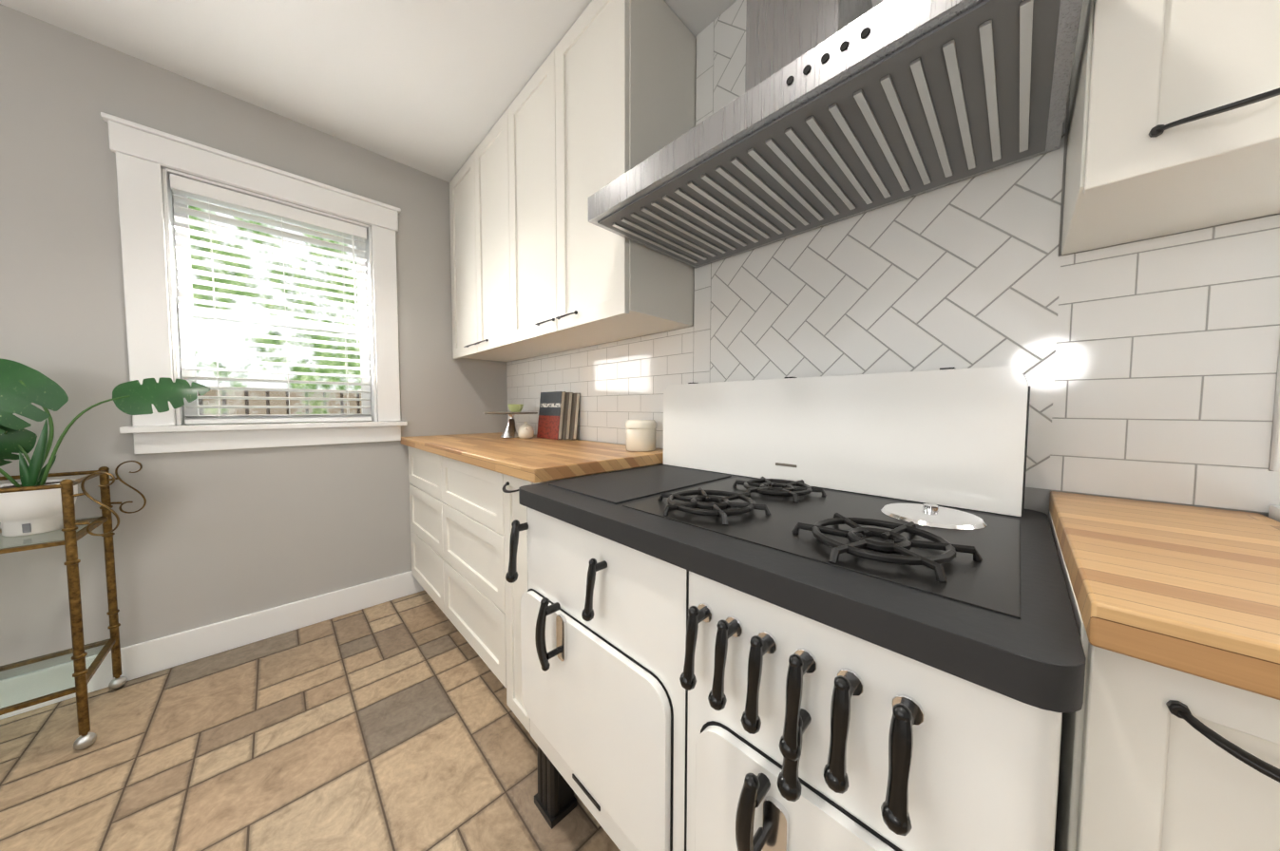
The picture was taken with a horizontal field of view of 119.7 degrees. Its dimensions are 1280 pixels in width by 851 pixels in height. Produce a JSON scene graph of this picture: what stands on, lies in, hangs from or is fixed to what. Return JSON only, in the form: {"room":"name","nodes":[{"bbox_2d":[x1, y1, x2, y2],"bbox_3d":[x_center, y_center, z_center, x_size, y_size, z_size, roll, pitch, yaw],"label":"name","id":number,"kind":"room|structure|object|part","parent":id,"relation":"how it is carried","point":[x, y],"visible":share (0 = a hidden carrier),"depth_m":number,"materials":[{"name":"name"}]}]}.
{"room":"kitchen","nodes":[
{"label":"kitchen","id":0,"kind":"room"},
{"bbox_2d":[0,3,507,680],"bbox_3d":[-2.360,-0.195,1.200,4.250,2.430,0.150,-3,4,-44],"label":"wall","id":1,"kind":"structure","parent":0,"point":[207,538],"depth_m":1.51,"materials":[{"name":"grey paint"}]},
{"bbox_2d":[0,571,424,720],"bbox_3d":[-2.296,0.954,1.201,3.908,0.135,0.019,-3,4,-44],"label":"baseboard","id":2,"kind":"structure","parent":1,"relation":"attached to","point":[154,656],"depth_m":1.58,"materials":[{"name":"white wood"}]},
{"bbox_2d":[100,112,407,454],"bbox_3d":[-1.699,-0.537,1.783,0.950,1.272,0.177,-3,4,-44],"label":"window","id":3,"kind":"structure","parent":1,"relation":"in","point":[144,154],"depth_m":1.60,"materials":[{"name":"white wood"}]},
{"bbox_2d":[170,173,371,423],"bbox_3d":[-1.692,-0.525,1.777,0.650,1.016,0.065,-3,4,-44],"label":"window blinds","id":4,"kind":"object","parent":3,"relation":"attached to","point":[202,191],"visible":0.94,"depth_m":1.73,"materials":[{"name":"white plastic"}]},
{"bbox_3d":[-1.743,-0.528,1.828,0.663,1.025,0.052,-3,4,-44],"label":"left window sash","id":5,"kind":"part","parent":3,"relation":"part of","materials":[{"name":"glass"}]},
{"bbox_2d":[0,591,620,850],"bbox_3d":[-0.931,1.156,-0.511,4.696,0.100,4.686,-3,4,-44],"label":"floor","id":6,"kind":"structure","parent":0,"point":[395,725],"depth_m":1.15,"materials":[{"name":"brown tile"}]},
{"bbox_2d":[0,460,146,749],"bbox_3d":[-2.222,0.596,0.954,1.132,0.875,0.393,-3,4,-44],"label":"plant stand","id":7,"kind":"object","parent":6,"relation":"on","point":[82,675],"visible":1,"depth_m":1.18,"materials":[{"name":"gold metal"}]},
{"bbox_2d":[0,478,77,536],"bbox_3d":[-1.965,0.266,1.205,0.164,0.157,0.164,-3,4,-44],"label":"plant pot","id":8,"kind":"object","parent":7,"relation":"on","point":[27,513],"visible":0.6,"depth_m":1.17,"materials":[{"name":"white ceramic"}]},
{"bbox_2d":[0,358,210,487],"bbox_3d":[-1.941,0.018,1.229,0.702,0.468,0.167,-3,4,-44],"label":"monstera leaves","id":9,"kind":"object","parent":8,"relation":"in","point":[23,388],"visible":0.96,"depth_m":1.21,"materials":[{"name":"green plant"}]},
{"bbox_2d":[407,446,441,610],"bbox_3d":[-0.911,0.542,2.143,0.590,0.874,0.591,-3,4,-44],"label":"base cabinet","id":10,"kind":"object","parent":6,"relation":"on","point":[426,531],"depth_m":1.93,"materials":[{"name":"white wood"}]},
{"bbox_2d":[400,432,663,483],"bbox_3d":[-0.597,0.102,1.779,0.628,0.040,1.517,-3,4,-44],"label":"countertop","id":11,"kind":"structure","parent":10,"relation":"on","point":[534,459],"depth_m":1.36,"materials":[{"name":"brown wood"}]},
{"bbox_2d":[483,411,537,439],"bbox_3d":[-0.713,-0.004,2.066,0.284,0.142,0.284,-3,4,-44],"label":"cake stand","id":12,"kind":"object","parent":11,"relation":"on","point":[510,430],"visible":0.98,"depth_m":2.03,"materials":[{"name":"silver metal"}]},
{"bbox_2d":[508,404,523,412],"bbox_3d":[-0.678,-0.095,2.042,0.082,0.042,0.098,-3,4,-44],"label":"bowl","id":13,"kind":"object","parent":12,"relation":"on","point":[515,408],"visible":1,"depth_m":2.02,"materials":[{"name":"green"}]},
{"bbox_2d":[517,421,534,439],"bbox_3d":[-0.609,0.025,2.012,0.085,0.090,0.119,-3,4,-44],"label":"sugar bowl","id":14,"kind":"object","parent":11,"relation":"on","point":[525,429],"visible":1,"depth_m":2.00,"materials":[{"name":"beige ceramic"}]},
{"bbox_2d":[536,391,580,439],"bbox_3d":[-0.437,-0.055,1.986,0.104,0.251,0.266,-3,4,-44],"label":"cookbooks","id":15,"kind":"object","parent":11,"relation":"on","point":[559,415],"visible":0.98,"depth_m":1.92,"materials":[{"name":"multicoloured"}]},
{"bbox_2d":[625,420,656,452],"bbox_3d":[0.004,0.037,1.468,0.126,0.120,0.126,-3,4,-44],"label":"canister","id":16,"kind":"object","parent":11,"relation":"on","point":[640,435],"visible":1,"depth_m":1.42,"materials":[{"name":"beige ceramic"}]},
{"bbox_2d":[438,455,502,684],"bbox_3d":[-0.476,0.565,1.702,0.590,0.874,0.648,-3,4,-44],"label":"base cabinet","id":17,"kind":"object","parent":6,"relation":"on","point":[463,516],"depth_m":1.47,"materials":[{"name":"white wood"}]},
{"bbox_2d":[498,463,662,732],"bbox_3d":[-0.158,0.581,1.378,0.590,0.874,0.261,-3,4,-44],"label":"base cabinet","id":18,"kind":"object","parent":6,"relation":"on","point":[512,510],"depth_m":1.23,"materials":[{"name":"white wood"}]},
{"bbox_2d":[505,366,1086,850],"bbox_3d":[0.227,0.459,0.859,0.722,1.169,0.966,-3,4,-44],"label":"stove","id":19,"kind":"object","parent":6,"relation":"on","point":[813,614],"visible":1,"depth_m":0.58,"materials":[{"name":"white metal"}]},
{"bbox_2d":[1048,511,1279,850],"bbox_3d":[0.690,0.625,0.489,0.630,0.874,0.213,-3,4,-44],"label":"base cabinet","id":20,"kind":"object","parent":6,"relation":"on","point":[1154,757],"visible":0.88,"depth_m":0.33,"materials":[{"name":"white wood"}]},
{"bbox_2d":[1049,491,1279,700],"bbox_3d":[0.699,0.168,0.464,0.628,0.040,0.230,-3,4,-44],"label":"countertop","id":21,"kind":"structure","parent":20,"relation":"on","point":[1193,590],"depth_m":0.36,"materials":[{"name":"brown wood"}]},
{"bbox_2d":[1268,504,1279,522],"bbox_3d":[1.086,0.273,0.038,0.676,0.242,0.920,-3,4,-44],"label":"farmhouse sink","id":22,"kind":"object","parent":21,"relation":"in","point":[1274,512],"visible":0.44,"depth_m":0.58,"materials":[{"name":"white ceramic"}]},
{"bbox_2d":[0,0,736,182],"bbox_3d":[-0.786,-1.369,-0.455,4.250,0.080,4.630,-3,4,-44],"label":"ceiling","id":23,"kind":"structure","parent":0,"point":[433,87],"depth_m":1.41,"materials":[{"name":"white paint"}]},
{"bbox_2d":[510,38,1279,517],"bbox_3d":[0.673,-0.180,1.041,0.150,2.430,4.330,-3,4,-44],"label":"wall","id":24,"kind":"structure","parent":0,"point":[1037,500],"depth_m":0.75,"materials":[{"name":"white tile"}]},
{"bbox_2d":[449,110,570,362],"bbox_3d":[-0.747,-0.928,2.093,0.347,1.037,0.785,-3,4,-44],"label":"upper cabinet","id":25,"kind":"object","parent":24,"relation":"attached to","point":[480,298],"depth_m":1.94,"materials":[{"name":"white wood"}]},
{"bbox_2d":[506,0,695,349],"bbox_3d":[-0.196,-0.900,1.534,0.347,1.037,0.785,-3,4,-44],"label":"upper cabinet","id":26,"kind":"object","parent":24,"relation":"attached to","point":[541,264],"depth_m":1.31,"materials":[{"name":"white wood"}]},
{"bbox_2d":[588,0,1083,267],"bbox_3d":[0.345,-0.968,0.868,0.494,0.837,0.898,-3,4,-44],"label":"range hood","id":27,"kind":"object","parent":24,"relation":"attached to","point":[837,110],"visible":1,"depth_m":0.71,"materials":[{"name":"silver metal"}]},
{"bbox_2d":[506,0,1279,513],"bbox_3d":[0.618,-0.635,0.965,0.006,1.512,4.330,-3,4,-44],"label":"tile backsplash","id":28,"kind":"structure","parent":24,"relation":"attached to","point":[1147,369],"depth_m":0.79,"materials":[{"name":"white tile"}]},
{"bbox_2d":[1061,0,1279,255],"bbox_3d":[0.790,-0.843,0.504,0.387,1.049,0.232,-3,4,-44],"label":"upper cabinet","id":29,"kind":"object","parent":24,"relation":"attached to","point":[1174,124],"visible":1,"depth_m":0.47,"materials":[{"name":"white wood"}]},
{"bbox_2d":[1268,338,1279,472],"bbox_3d":[1.378,-0.488,0.260,0.138,1.152,0.958,-3,4,-44],"label":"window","id":30,"kind":"structure","parent":24,"relation":"in","point":[1274,460],"depth_m":0.59,"materials":[{"name":"white"}]},
{"label":"outside","id":31,"kind":"structure","parent":0,"visible":0},
{"bbox_2d":[188,197,363,424],"bbox_3d":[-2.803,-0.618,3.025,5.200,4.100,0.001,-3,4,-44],"label":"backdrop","id":32,"kind":"structure","parent":31,"point":[212,392],"depth_m":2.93,"materials":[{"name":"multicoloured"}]}
]}

